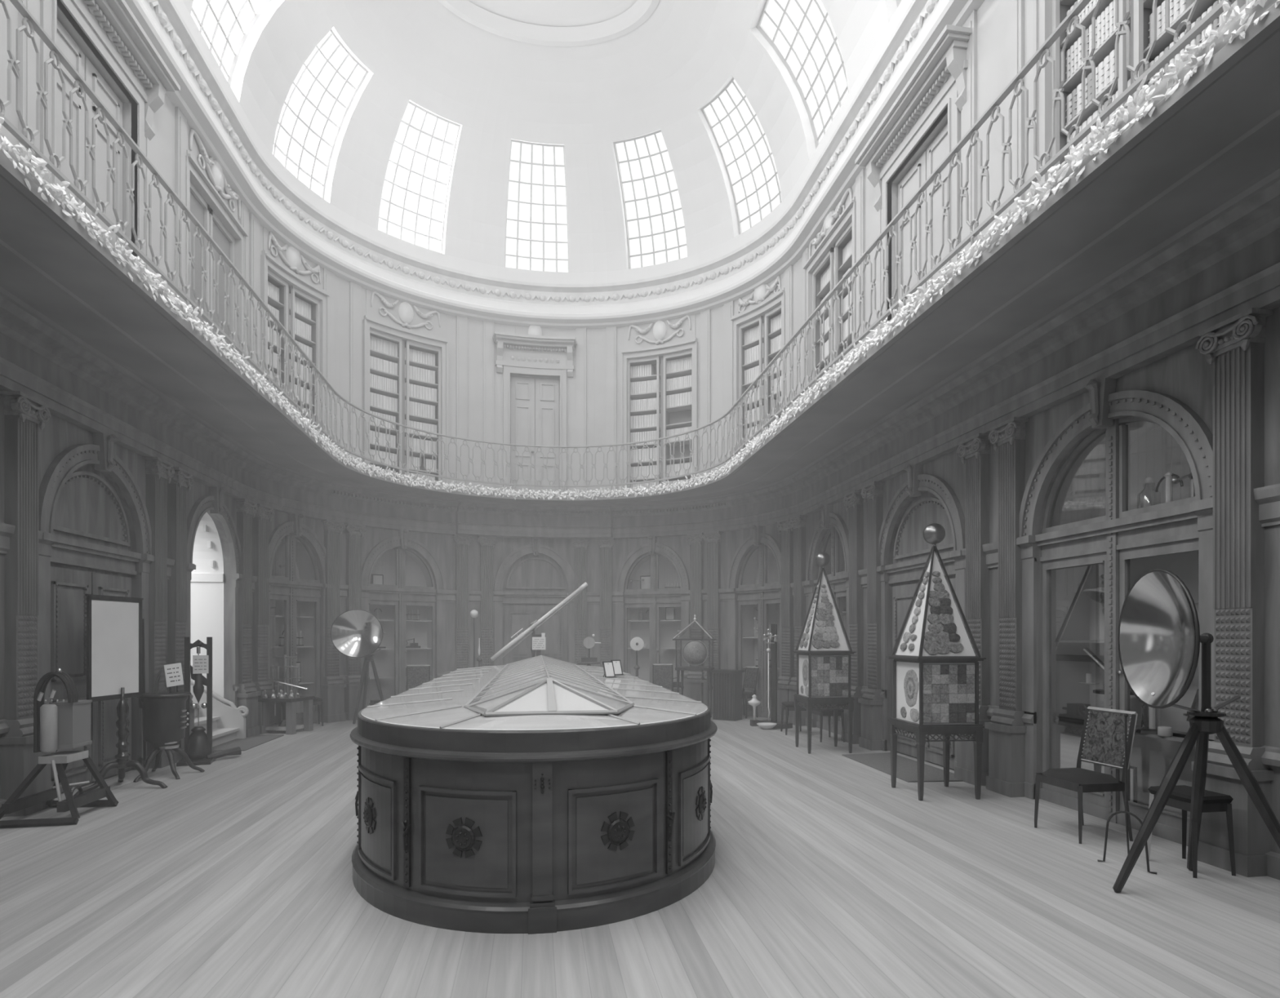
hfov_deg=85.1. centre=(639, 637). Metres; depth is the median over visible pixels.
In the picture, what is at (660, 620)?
shelf
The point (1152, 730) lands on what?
electroscope
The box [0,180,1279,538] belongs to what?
trim
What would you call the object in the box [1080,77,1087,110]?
book
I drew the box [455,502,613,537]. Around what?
trim
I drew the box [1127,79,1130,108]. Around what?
book
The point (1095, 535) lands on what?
display cabinet
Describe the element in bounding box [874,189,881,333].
trim
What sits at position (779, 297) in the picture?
trim
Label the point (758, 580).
display cabinet
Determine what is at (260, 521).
pilaster
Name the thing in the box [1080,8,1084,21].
book
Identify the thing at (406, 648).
shelf
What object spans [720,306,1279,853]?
wall
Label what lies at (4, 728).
trim
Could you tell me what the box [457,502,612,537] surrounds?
trim
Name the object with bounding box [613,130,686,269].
window
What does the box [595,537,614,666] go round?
pilaster
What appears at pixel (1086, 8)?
book
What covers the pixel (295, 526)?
trim
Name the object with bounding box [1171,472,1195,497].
instrument
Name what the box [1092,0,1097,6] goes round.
book
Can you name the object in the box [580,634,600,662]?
instrument
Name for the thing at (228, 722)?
staircase
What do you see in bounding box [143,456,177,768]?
pilaster
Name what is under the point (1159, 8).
book
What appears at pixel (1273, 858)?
trim
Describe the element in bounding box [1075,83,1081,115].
book
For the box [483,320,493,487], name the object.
trim
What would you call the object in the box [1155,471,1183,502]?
electroscope
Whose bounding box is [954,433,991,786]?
pilaster
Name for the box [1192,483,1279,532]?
trim
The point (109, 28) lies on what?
trim
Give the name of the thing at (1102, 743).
chair
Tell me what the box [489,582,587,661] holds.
telescope
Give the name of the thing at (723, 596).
trim
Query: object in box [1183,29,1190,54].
book
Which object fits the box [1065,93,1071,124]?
book
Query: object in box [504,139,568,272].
window
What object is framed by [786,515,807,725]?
pilaster
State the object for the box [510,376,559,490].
door
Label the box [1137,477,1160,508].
instrument
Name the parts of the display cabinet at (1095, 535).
fanlight frame, door, pane, fanlight pane, fanlight frame, door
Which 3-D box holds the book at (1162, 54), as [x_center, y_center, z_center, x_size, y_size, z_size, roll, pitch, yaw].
[3.990,-4.232,5.239,0.182,0.290,0.041,0,0,-9]
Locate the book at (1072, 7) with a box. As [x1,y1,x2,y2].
[1070,5,1073,31]
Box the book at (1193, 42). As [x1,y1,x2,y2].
[1189,22,1195,45]
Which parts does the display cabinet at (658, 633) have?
fanlight frame, door, fanlight pane, fanlight frame, door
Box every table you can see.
[257,695,315,734]
[577,662,600,666]
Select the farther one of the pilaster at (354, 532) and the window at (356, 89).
the pilaster at (354, 532)
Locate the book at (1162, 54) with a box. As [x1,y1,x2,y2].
[1158,51,1164,79]
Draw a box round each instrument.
[0,668,118,828]
[133,662,204,782]
[262,654,308,698]
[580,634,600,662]
[630,578,644,589]
[1137,477,1160,508]
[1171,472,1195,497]
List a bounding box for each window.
[191,0,271,87]
[272,29,368,199]
[378,101,460,253]
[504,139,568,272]
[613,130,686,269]
[701,78,782,235]
[755,0,848,149]
[896,0,901,8]
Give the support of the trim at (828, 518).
attached to the wall at (1185, 375)
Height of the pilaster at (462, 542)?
3.560 m
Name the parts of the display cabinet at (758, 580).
fanlight frame, door, fanlight frame, door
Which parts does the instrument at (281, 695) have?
long arm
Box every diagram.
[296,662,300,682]
[372,574,383,584]
[640,575,650,589]
[665,607,675,620]
[1129,765,1137,803]
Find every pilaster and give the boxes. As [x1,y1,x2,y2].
[0,390,54,817]
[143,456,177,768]
[167,466,197,760]
[235,498,260,737]
[253,503,276,734]
[320,519,346,723]
[343,522,368,720]
[453,533,473,670]
[477,535,497,666]
[570,537,590,665]
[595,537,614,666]
[684,533,704,702]
[702,531,722,714]
[776,518,794,722]
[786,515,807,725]
[841,490,863,744]
[857,481,884,751]
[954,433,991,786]
[984,417,1028,797]
[1191,307,1274,877]
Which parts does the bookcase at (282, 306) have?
door, shelf, shelf, shelf, shelf, shelf, door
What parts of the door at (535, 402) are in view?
panel, panel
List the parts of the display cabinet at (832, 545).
door, fanlight pane, fanlight frame, door, fanlight pane, pane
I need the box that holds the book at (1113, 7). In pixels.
[1112,0,1116,31]
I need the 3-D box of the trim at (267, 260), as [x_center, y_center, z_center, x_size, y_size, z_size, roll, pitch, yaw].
[-5.704,-4.440,11.563,0.159,3.200,1.432,0,0,17]
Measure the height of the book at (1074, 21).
0.270 m
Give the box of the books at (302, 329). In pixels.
[267,281,311,404]
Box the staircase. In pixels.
[190,678,248,746]
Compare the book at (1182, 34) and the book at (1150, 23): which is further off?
the book at (1150, 23)
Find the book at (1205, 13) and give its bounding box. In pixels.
[1200,11,1207,42]
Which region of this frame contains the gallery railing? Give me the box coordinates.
[0,0,1235,490]
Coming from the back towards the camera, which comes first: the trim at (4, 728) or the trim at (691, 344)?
the trim at (691, 344)
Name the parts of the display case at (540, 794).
door panel, door panel, moulding, lantern glass, lantern frame, door panel, door panel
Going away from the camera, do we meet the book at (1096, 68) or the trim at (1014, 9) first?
the book at (1096, 68)
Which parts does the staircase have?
handrail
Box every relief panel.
[186,123,240,222]
[262,226,323,288]
[365,288,444,337]
[515,325,554,336]
[624,314,695,349]
[734,272,784,315]
[808,182,855,257]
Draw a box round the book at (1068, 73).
[1065,48,1070,80]
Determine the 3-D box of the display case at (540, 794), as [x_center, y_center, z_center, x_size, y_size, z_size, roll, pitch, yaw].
[-1.112,0.887,7.619,2.450,1.225,8.290,0,0,-9]
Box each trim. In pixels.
[0,0,1279,500]
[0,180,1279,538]
[0,522,56,557]
[0,719,9,733]
[0,786,52,817]
[17,0,39,168]
[36,432,154,763]
[40,0,180,265]
[124,0,984,328]
[138,553,195,580]
[138,755,147,766]
[143,0,942,306]
[144,113,155,274]
[175,106,186,302]
[185,150,248,364]
[185,486,242,707]
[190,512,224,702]
[232,573,271,591]
[232,681,253,691]
[240,200,248,365]
[248,213,259,374]
[260,250,329,440]
[266,513,333,684]
[322,583,370,598]
[322,675,369,682]
[323,267,334,445]
[333,490,725,515]
[349,281,361,462]
[361,528,446,707]
[362,315,448,482]
[435,589,502,603]
[436,671,450,677]
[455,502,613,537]
[456,315,467,484]
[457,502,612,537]
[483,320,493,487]
[492,331,577,490]
[493,537,574,665]
[568,591,623,604]
[576,328,586,490]
[605,326,616,489]
[614,535,689,696]
[621,337,697,488]
[680,587,736,602]
[684,671,706,677]
[700,309,711,475]
[724,300,733,463]
[725,525,783,675]
[730,288,785,462]
[777,580,814,596]
[784,264,793,413]
[802,246,808,398]
[803,196,856,395]
[804,504,849,727]
[804,717,814,727]
[844,565,886,587]
[855,24,972,326]
[855,168,865,348]
[860,685,886,697]
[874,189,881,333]
[876,464,966,761]
[881,739,886,751]
[951,534,1036,570]
[954,761,1035,799]
[960,9,977,257]
[986,704,1036,724]
[1004,0,1024,217]
[1016,377,1214,799]
[1033,0,1244,191]
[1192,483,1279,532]
[1195,746,1279,767]
[1264,851,1279,879]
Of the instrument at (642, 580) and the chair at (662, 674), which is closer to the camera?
the chair at (662, 674)
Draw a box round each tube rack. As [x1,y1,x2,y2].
[278,631,303,646]
[405,609,419,620]
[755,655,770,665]
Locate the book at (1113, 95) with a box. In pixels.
[1108,94,1115,122]
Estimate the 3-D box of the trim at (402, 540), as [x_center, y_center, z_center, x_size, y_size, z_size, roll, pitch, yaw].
[-4.543,-0.288,13.428,1.689,3.577,0.221,0,0,-38]
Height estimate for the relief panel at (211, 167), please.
0.445 m
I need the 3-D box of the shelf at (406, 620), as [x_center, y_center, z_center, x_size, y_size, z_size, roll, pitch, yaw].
[-4.548,-0.320,13.979,0.630,0.020,0.397,0,0,-36]
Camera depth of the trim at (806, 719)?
11.56 m
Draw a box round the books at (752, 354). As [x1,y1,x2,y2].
[744,313,781,441]
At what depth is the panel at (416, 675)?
12.52 m
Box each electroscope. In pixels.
[373,608,382,620]
[1135,700,1157,734]
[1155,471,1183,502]
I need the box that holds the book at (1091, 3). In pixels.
[1088,0,1093,12]
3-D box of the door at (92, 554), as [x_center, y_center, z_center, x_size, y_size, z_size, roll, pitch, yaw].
[-5.582,-0.130,7.113,0.150,3.260,1.500,0,0,-9]
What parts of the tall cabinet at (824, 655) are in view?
leg, leg, pyramid frame, case frame, leg, leg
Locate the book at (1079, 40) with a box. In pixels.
[1076,36,1081,69]
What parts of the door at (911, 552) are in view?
panel, moulding, panel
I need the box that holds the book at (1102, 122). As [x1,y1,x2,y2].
[1097,105,1103,134]
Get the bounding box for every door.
[50,464,141,793]
[57,19,122,245]
[502,553,568,664]
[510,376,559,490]
[884,491,955,770]
[897,123,947,311]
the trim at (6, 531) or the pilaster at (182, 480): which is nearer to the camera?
the trim at (6, 531)
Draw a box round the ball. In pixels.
[470,609,478,667]
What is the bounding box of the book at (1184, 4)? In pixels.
[1177,0,1195,16]
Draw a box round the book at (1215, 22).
[1211,0,1218,30]
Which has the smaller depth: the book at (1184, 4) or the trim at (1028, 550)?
the book at (1184, 4)
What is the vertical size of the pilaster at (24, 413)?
3.560 m
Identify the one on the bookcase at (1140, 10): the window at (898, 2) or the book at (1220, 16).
the book at (1220, 16)
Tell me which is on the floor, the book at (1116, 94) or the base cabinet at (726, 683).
the base cabinet at (726, 683)
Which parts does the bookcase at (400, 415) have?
door, shelf, shelf, shelf, shelf, shelf, shelf, shelf, door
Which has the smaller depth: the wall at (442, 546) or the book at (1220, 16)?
the book at (1220, 16)
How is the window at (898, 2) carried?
attached to the ceiling at (659, 75)
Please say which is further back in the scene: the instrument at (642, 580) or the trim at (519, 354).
the instrument at (642, 580)
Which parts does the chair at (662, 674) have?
leg, leg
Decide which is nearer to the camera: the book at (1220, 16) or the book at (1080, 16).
the book at (1220, 16)
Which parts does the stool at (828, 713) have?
leg, frame, seat, leg, leg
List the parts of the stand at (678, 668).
corner post, leg, glass, corner post, leg, roof glass, roof frame, leg, corner post, leg, corner post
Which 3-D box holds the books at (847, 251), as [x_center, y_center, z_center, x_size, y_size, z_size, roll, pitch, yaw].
[3.167,-4.434,10.725,0.170,2.996,1.550,0,0,-9]
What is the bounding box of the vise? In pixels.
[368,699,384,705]
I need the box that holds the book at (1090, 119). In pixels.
[1086,115,1093,144]
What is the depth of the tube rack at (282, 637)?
12.30 m
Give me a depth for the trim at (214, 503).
9.92 m
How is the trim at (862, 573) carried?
attached to the wall at (1185, 375)
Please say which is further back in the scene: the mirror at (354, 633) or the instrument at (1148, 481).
the mirror at (354, 633)
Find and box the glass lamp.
[747,694,760,726]
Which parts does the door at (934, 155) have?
panel, panel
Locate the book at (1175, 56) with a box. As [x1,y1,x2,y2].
[1173,36,1179,66]
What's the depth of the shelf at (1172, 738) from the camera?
5.38 m
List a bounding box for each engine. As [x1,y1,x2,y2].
[405,638,420,648]
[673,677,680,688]
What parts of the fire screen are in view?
frame, panel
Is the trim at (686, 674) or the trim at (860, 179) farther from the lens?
the trim at (686, 674)
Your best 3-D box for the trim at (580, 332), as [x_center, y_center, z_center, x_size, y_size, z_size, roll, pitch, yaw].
[-1.226,-4.660,14.532,0.215,3.640,0.044,0,0,1]
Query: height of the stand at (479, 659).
1.480 m
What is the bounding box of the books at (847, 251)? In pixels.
[820,238,852,381]
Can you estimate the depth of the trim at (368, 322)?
13.33 m
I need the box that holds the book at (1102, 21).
[1099,10,1105,44]
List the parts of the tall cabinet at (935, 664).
leg, leg, pyramid frame, case frame, leg, leg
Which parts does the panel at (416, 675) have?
leg, frame, leg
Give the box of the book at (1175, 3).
[1172,0,1179,22]
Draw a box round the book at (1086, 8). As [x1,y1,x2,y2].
[1084,3,1088,15]
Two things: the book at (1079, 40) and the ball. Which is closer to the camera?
the book at (1079, 40)
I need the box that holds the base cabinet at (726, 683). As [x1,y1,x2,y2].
[710,669,745,721]
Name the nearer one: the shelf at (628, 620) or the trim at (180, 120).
the trim at (180, 120)
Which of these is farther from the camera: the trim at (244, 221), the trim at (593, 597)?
the trim at (593, 597)
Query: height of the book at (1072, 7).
0.270 m
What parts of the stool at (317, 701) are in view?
frame, seat, leg, leg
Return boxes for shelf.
[275,616,314,617]
[275,681,314,684]
[369,676,394,679]
[377,648,394,649]
[405,620,431,622]
[405,648,431,649]
[627,620,649,622]
[659,620,680,622]
[1089,640,1104,643]
[1134,724,1157,731]
[1134,730,1196,744]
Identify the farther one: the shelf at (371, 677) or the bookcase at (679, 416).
the bookcase at (679, 416)
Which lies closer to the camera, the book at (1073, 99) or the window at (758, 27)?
the book at (1073, 99)
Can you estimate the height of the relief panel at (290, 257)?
0.445 m
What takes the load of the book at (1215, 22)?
on the bookcase at (1140, 10)
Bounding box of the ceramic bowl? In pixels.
[756,722,777,729]
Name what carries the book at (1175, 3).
on the bookcase at (1140, 10)
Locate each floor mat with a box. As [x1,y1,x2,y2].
[212,734,284,751]
[841,752,963,782]
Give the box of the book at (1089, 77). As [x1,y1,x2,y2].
[1086,72,1091,105]
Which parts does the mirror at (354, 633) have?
leg, leg, leg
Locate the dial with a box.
[630,637,644,676]
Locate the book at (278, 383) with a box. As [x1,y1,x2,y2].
[277,374,280,391]
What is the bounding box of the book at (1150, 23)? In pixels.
[1148,13,1152,45]
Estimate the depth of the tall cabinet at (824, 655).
9.03 m
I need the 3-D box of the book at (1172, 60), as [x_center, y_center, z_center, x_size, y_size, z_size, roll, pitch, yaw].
[4.003,-4.232,5.156,0.182,0.290,0.041,0,0,-9]
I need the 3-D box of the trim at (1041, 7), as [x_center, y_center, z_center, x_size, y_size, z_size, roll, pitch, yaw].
[3.685,-4.510,5.359,0.090,3.340,1.840,0,0,-9]
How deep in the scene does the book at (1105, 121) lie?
5.73 m
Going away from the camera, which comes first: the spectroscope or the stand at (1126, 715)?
the stand at (1126, 715)
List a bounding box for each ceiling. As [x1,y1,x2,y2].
[0,15,1279,507]
[172,0,912,284]
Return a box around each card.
[532,633,545,656]
[602,661,616,678]
[610,660,624,675]
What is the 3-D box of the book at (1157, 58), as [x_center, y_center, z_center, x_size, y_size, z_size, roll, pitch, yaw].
[3.984,-4.232,5.280,0.182,0.290,0.041,0,0,-9]
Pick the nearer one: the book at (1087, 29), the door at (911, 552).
the book at (1087, 29)
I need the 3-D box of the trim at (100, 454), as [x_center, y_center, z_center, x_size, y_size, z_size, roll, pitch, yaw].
[-5.449,-0.288,7.133,0.219,3.577,1.860,0,0,-9]
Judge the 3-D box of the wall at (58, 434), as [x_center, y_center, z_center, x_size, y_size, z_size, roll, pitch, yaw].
[-4.045,-0.580,3.206,3.745,4.160,18.623,0,0,-20]
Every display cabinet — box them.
[270,533,322,724]
[368,546,435,706]
[623,552,681,694]
[736,543,780,718]
[813,525,846,735]
[1035,416,1198,846]
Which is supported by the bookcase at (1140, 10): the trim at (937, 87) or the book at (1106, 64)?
the book at (1106, 64)
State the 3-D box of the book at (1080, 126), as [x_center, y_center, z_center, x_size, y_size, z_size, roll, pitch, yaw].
[3.871,-4.242,6.030,0.182,0.310,0.057,0,0,-9]
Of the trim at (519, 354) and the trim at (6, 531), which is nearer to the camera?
the trim at (6, 531)
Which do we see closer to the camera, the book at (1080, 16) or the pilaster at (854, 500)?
the book at (1080, 16)
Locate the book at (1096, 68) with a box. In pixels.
[1095,66,1097,96]
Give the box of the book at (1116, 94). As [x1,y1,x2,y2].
[1114,91,1117,119]
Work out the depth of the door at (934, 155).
8.25 m
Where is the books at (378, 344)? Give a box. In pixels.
[369,335,436,480]
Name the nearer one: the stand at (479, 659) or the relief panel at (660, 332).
the stand at (479, 659)
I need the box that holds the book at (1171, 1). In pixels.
[1169,0,1173,25]
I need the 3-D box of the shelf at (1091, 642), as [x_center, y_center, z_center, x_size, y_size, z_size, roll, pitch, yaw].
[4.075,0.040,6.126,0.390,0.020,0.700,0,0,-9]
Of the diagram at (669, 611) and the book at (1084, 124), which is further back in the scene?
the diagram at (669, 611)
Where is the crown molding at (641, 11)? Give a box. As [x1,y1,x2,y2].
[437,0,659,46]
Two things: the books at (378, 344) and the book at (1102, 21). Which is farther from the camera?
the books at (378, 344)
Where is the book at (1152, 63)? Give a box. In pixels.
[1148,60,1154,88]
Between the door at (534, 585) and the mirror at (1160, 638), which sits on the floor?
the mirror at (1160, 638)
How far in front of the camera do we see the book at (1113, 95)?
5.66 m
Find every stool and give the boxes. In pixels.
[302,697,323,726]
[780,702,806,735]
[812,706,844,742]
[1146,785,1235,878]
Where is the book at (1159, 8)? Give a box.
[1156,5,1161,37]
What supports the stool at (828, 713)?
on the floor
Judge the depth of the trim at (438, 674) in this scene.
13.89 m
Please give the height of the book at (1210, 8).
0.290 m
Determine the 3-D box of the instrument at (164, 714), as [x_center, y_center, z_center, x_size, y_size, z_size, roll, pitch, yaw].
[-5.144,0.897,7.502,0.617,1.232,0.618,0,0,0]
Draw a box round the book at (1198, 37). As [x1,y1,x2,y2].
[1195,16,1201,46]
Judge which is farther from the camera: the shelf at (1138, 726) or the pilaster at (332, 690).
the pilaster at (332, 690)
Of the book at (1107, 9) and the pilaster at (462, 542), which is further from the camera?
the pilaster at (462, 542)
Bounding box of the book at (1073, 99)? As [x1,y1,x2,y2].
[1071,88,1076,119]
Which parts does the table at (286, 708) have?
leg, leg, leg, leg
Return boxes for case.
[350,655,717,934]
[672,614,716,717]
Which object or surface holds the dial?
on the floor
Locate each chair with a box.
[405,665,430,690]
[652,664,673,691]
[742,666,759,718]
[1034,706,1137,844]
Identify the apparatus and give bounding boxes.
[176,637,241,766]
[753,607,758,633]
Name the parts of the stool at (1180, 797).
leg, leg, frame, seat, leg, leg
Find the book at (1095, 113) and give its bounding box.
[1092,110,1097,137]
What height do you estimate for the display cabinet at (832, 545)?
3.280 m
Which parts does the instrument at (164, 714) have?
plate, stem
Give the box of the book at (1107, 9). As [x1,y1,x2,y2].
[1104,5,1109,40]
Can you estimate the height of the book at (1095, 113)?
0.310 m
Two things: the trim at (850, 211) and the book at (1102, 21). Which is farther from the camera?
the trim at (850, 211)
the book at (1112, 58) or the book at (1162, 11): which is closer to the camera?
the book at (1162, 11)
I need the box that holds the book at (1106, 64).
[1102,55,1109,88]
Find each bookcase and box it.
[190,181,234,349]
[267,269,319,431]
[369,328,440,480]
[627,349,692,488]
[738,303,781,453]
[812,220,852,389]
[1052,0,1217,173]
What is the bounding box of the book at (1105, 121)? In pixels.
[1102,99,1109,129]
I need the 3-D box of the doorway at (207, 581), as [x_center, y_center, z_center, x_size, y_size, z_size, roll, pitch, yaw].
[-6.363,-0.155,9.574,0.660,3.310,1.440,0,0,-9]
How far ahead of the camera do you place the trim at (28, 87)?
5.95 m
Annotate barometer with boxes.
[759,623,792,728]
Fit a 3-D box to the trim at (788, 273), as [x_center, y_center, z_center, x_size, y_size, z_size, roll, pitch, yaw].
[2.591,-4.660,12.160,0.044,3.640,0.214,0,0,-22]
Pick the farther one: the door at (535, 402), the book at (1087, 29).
the door at (535, 402)
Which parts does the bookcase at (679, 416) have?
door, shelf, shelf, shelf, shelf, shelf, shelf, shelf, door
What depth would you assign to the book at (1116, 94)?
5.62 m
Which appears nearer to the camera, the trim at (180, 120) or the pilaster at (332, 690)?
the trim at (180, 120)
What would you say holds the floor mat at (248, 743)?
on the floor
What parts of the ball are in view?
stem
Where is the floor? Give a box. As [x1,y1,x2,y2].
[0,714,1279,997]
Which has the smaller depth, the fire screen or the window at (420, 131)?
the fire screen
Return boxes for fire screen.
[72,594,167,796]
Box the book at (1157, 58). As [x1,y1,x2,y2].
[1153,55,1159,84]
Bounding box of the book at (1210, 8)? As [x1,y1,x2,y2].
[1207,5,1213,29]
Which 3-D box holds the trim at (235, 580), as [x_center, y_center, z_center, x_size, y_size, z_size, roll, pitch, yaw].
[-5.969,-0.825,10.757,0.109,0.250,0.907,0,0,3]
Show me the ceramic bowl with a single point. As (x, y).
(766, 726)
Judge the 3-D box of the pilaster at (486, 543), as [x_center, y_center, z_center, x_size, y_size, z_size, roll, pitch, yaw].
[-3.120,-0.280,14.247,0.410,3.560,0.220,0,0,-20]
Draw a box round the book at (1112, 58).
[1108,48,1115,83]
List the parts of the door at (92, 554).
panel, moulding, panel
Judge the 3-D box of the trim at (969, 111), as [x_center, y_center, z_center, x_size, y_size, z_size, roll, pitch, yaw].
[3.420,-4.660,7.261,0.045,3.640,0.220,0,0,-9]
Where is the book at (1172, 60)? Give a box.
[1168,41,1174,70]
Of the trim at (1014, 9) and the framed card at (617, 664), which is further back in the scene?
the framed card at (617, 664)
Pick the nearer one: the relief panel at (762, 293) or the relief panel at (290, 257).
the relief panel at (290, 257)
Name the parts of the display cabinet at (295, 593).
pane, door, fanlight frame, fanlight frame, door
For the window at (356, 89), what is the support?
attached to the ceiling at (659, 75)
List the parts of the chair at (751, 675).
leg, leg, seat frame, seat, frame, leg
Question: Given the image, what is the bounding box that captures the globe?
[681,640,707,666]
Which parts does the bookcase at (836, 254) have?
door, shelf, shelf, shelf, shelf, door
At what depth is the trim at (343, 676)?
12.61 m
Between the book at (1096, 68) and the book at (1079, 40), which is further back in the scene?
the book at (1079, 40)
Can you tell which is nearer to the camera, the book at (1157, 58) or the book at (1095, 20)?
the book at (1157, 58)
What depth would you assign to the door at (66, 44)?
6.93 m
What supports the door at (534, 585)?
in the wall at (442, 546)
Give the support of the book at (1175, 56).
on the bookcase at (1140, 10)
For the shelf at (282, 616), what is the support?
attached to the display cabinet at (295, 593)
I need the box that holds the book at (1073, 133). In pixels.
[1071,130,1076,152]
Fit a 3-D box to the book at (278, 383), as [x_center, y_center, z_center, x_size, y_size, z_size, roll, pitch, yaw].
[-6.042,-4.180,11.540,0.182,0.290,0.057,0,0,15]
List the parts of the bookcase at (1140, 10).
shelf, shelf, door, shelf, door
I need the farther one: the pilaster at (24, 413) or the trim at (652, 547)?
the trim at (652, 547)
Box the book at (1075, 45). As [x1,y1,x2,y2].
[1072,40,1077,73]
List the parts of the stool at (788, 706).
leg, leg, seat, frame, leg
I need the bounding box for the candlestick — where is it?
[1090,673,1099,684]
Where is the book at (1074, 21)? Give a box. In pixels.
[1072,0,1077,28]
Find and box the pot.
[1157,726,1172,737]
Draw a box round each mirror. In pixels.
[330,608,383,724]
[1112,568,1279,893]
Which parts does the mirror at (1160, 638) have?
leg, clamp arm, leg, arm, leg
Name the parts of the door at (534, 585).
panel, moulding, panel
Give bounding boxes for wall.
[0,0,1246,471]
[0,394,341,799]
[341,526,706,683]
[361,287,712,490]
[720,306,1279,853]
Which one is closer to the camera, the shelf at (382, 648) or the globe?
the globe
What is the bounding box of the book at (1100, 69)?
[1097,61,1103,94]
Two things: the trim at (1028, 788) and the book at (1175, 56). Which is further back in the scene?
the trim at (1028, 788)
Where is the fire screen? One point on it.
(113, 624)
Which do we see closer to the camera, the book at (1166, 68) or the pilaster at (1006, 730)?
the book at (1166, 68)
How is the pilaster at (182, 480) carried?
attached to the wall at (58, 434)
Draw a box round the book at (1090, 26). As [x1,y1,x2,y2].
[1088,24,1091,57]
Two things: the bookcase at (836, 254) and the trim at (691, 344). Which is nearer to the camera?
the bookcase at (836, 254)
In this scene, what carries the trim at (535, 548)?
attached to the wall at (442, 546)
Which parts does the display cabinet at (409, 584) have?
fanlight pane, door, fanlight frame, fanlight frame, door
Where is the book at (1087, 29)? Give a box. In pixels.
[1085,28,1088,57]
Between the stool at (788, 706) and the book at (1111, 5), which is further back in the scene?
the stool at (788, 706)
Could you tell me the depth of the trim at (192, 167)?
9.43 m
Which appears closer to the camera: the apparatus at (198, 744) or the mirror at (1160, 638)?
the mirror at (1160, 638)
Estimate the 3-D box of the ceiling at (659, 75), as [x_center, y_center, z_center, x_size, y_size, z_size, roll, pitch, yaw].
[-0.649,-8.819,4.895,8.872,3.198,19.498,0,0,-9]
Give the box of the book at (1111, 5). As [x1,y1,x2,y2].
[1108,1,1113,36]
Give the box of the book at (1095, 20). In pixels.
[1094,19,1097,51]
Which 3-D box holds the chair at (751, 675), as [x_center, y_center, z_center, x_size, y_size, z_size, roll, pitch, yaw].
[1.988,1.032,13.105,0.396,0.940,0.418,0,0,-36]
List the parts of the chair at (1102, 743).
leg, seat frame, seat, leg, leg, frame, leg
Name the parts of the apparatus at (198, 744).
post, head rail, post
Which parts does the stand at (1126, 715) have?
rod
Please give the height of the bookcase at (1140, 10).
3.100 m
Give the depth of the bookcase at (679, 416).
14.39 m
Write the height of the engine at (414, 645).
0.200 m
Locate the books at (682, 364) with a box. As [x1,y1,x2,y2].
[630,356,691,488]
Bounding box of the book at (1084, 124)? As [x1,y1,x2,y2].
[1080,120,1087,149]
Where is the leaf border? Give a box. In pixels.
[0,0,1279,500]
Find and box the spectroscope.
[1089,650,1136,727]
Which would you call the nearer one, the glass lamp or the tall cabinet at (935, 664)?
the tall cabinet at (935, 664)
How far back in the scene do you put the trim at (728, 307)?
13.41 m
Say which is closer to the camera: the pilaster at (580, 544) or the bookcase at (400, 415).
the bookcase at (400, 415)
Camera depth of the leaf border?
5.14 m
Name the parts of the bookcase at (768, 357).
door, shelf, shelf, shelf, shelf, shelf, door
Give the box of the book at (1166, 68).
[1163,46,1169,74]
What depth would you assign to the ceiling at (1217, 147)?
5.35 m
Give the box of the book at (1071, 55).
[1069,44,1073,77]
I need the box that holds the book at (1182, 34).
[1178,31,1185,62]
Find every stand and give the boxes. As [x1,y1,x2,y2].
[475,638,482,666]
[1097,713,1156,874]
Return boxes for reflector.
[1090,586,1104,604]
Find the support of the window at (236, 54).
attached to the ceiling at (659, 75)
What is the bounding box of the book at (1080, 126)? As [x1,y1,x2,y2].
[1076,125,1081,151]
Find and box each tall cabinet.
[792,552,855,754]
[886,523,986,800]
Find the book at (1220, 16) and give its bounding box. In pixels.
[1217,0,1221,26]
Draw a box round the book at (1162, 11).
[1160,0,1164,34]
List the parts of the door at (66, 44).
panel, panel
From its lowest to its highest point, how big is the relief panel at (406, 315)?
0.545 m
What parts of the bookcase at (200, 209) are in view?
door, door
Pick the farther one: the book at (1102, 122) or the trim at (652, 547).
the trim at (652, 547)
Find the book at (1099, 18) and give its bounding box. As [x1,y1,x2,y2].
[1096,14,1101,48]
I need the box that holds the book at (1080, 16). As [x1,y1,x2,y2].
[1077,0,1081,22]
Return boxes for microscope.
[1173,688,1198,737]

